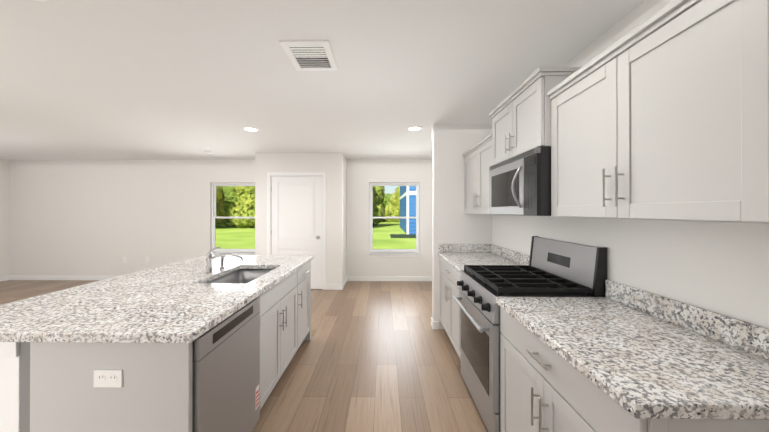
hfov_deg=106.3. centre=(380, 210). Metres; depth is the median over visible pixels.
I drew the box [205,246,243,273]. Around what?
faucet
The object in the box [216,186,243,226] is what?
tree
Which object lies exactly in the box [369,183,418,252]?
window
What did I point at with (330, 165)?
wall
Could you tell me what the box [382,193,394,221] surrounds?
tree
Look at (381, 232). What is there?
lawn
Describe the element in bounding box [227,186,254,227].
tree
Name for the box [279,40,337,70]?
ceiling vent
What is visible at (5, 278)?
baseboard
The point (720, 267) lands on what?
wall
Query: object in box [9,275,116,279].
baseboard
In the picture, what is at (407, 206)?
house
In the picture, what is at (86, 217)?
wall
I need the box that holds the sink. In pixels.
[206,269,272,283]
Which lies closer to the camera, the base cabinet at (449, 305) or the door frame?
the base cabinet at (449, 305)
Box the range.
[452,236,606,431]
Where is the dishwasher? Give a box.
[193,297,259,431]
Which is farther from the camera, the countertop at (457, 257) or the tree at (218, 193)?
the tree at (218, 193)
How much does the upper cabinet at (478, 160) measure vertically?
0.713 m
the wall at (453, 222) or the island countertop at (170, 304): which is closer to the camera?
the island countertop at (170, 304)
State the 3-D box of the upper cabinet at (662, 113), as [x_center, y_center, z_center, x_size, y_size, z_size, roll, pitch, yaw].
[1.112,-0.321,1.170,0.361,0.713,0.954,0,0,1]
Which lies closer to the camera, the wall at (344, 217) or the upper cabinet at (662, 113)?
the upper cabinet at (662, 113)
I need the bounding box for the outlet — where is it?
[94,370,122,387]
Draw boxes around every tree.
[216,186,221,202]
[216,186,228,224]
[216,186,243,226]
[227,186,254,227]
[373,186,384,225]
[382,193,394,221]
[384,186,399,221]
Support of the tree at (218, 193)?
on the lawn
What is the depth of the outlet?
1.18 m
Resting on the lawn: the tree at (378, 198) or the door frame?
the tree at (378, 198)
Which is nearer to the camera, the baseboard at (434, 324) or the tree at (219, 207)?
the baseboard at (434, 324)
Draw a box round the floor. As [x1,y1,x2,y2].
[0,280,487,431]
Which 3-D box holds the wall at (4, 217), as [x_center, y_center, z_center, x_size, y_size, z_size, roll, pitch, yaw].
[-7.656,0.189,1.849,0.120,2.440,8.040,0,0,1]
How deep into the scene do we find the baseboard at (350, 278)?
5.76 m
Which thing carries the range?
on the floor
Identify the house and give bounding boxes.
[390,186,415,237]
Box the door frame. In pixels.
[267,172,325,289]
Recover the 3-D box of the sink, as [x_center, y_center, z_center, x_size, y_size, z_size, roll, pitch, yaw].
[-1.093,0.636,2.287,0.411,0.202,0.706,0,0,1]
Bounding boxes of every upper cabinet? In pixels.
[462,133,494,214]
[489,67,580,164]
[547,0,768,223]
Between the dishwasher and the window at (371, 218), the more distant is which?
the window at (371, 218)
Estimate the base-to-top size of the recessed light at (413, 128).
0.013 m
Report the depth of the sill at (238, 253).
5.78 m
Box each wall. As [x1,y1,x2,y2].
[0,159,9,276]
[9,159,431,276]
[255,153,342,283]
[343,155,346,281]
[432,124,491,328]
[492,0,768,327]
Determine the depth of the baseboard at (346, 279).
5.36 m
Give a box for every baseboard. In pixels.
[0,276,8,281]
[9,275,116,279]
[341,276,347,289]
[348,276,431,280]
[431,317,438,325]
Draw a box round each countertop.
[0,254,313,345]
[438,244,529,273]
[496,280,768,419]
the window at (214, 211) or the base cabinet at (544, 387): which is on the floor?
the base cabinet at (544, 387)
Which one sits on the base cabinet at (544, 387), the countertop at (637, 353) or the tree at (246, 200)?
the countertop at (637, 353)
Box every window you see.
[212,183,254,251]
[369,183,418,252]
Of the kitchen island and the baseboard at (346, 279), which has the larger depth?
the baseboard at (346, 279)
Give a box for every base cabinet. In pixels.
[440,258,460,359]
[500,307,768,431]
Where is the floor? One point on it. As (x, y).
(376, 356)
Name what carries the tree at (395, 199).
on the lawn
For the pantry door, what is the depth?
5.17 m
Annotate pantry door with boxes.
[271,176,321,288]
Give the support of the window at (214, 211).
in the wall at (86, 217)
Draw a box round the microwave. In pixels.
[489,147,550,215]
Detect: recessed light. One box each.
[243,126,259,130]
[407,126,422,130]
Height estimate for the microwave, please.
0.398 m
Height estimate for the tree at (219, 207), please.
4.697 m
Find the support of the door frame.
attached to the wall at (330, 165)
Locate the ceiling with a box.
[0,0,644,159]
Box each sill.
[213,253,254,254]
[367,253,421,256]
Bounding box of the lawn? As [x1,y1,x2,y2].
[215,219,415,248]
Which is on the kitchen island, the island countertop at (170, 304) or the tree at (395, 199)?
the island countertop at (170, 304)
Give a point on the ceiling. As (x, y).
(137, 79)
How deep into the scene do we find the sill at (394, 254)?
5.76 m
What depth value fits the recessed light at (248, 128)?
3.59 m
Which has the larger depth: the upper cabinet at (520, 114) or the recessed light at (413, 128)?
the recessed light at (413, 128)
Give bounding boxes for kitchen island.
[0,258,313,431]

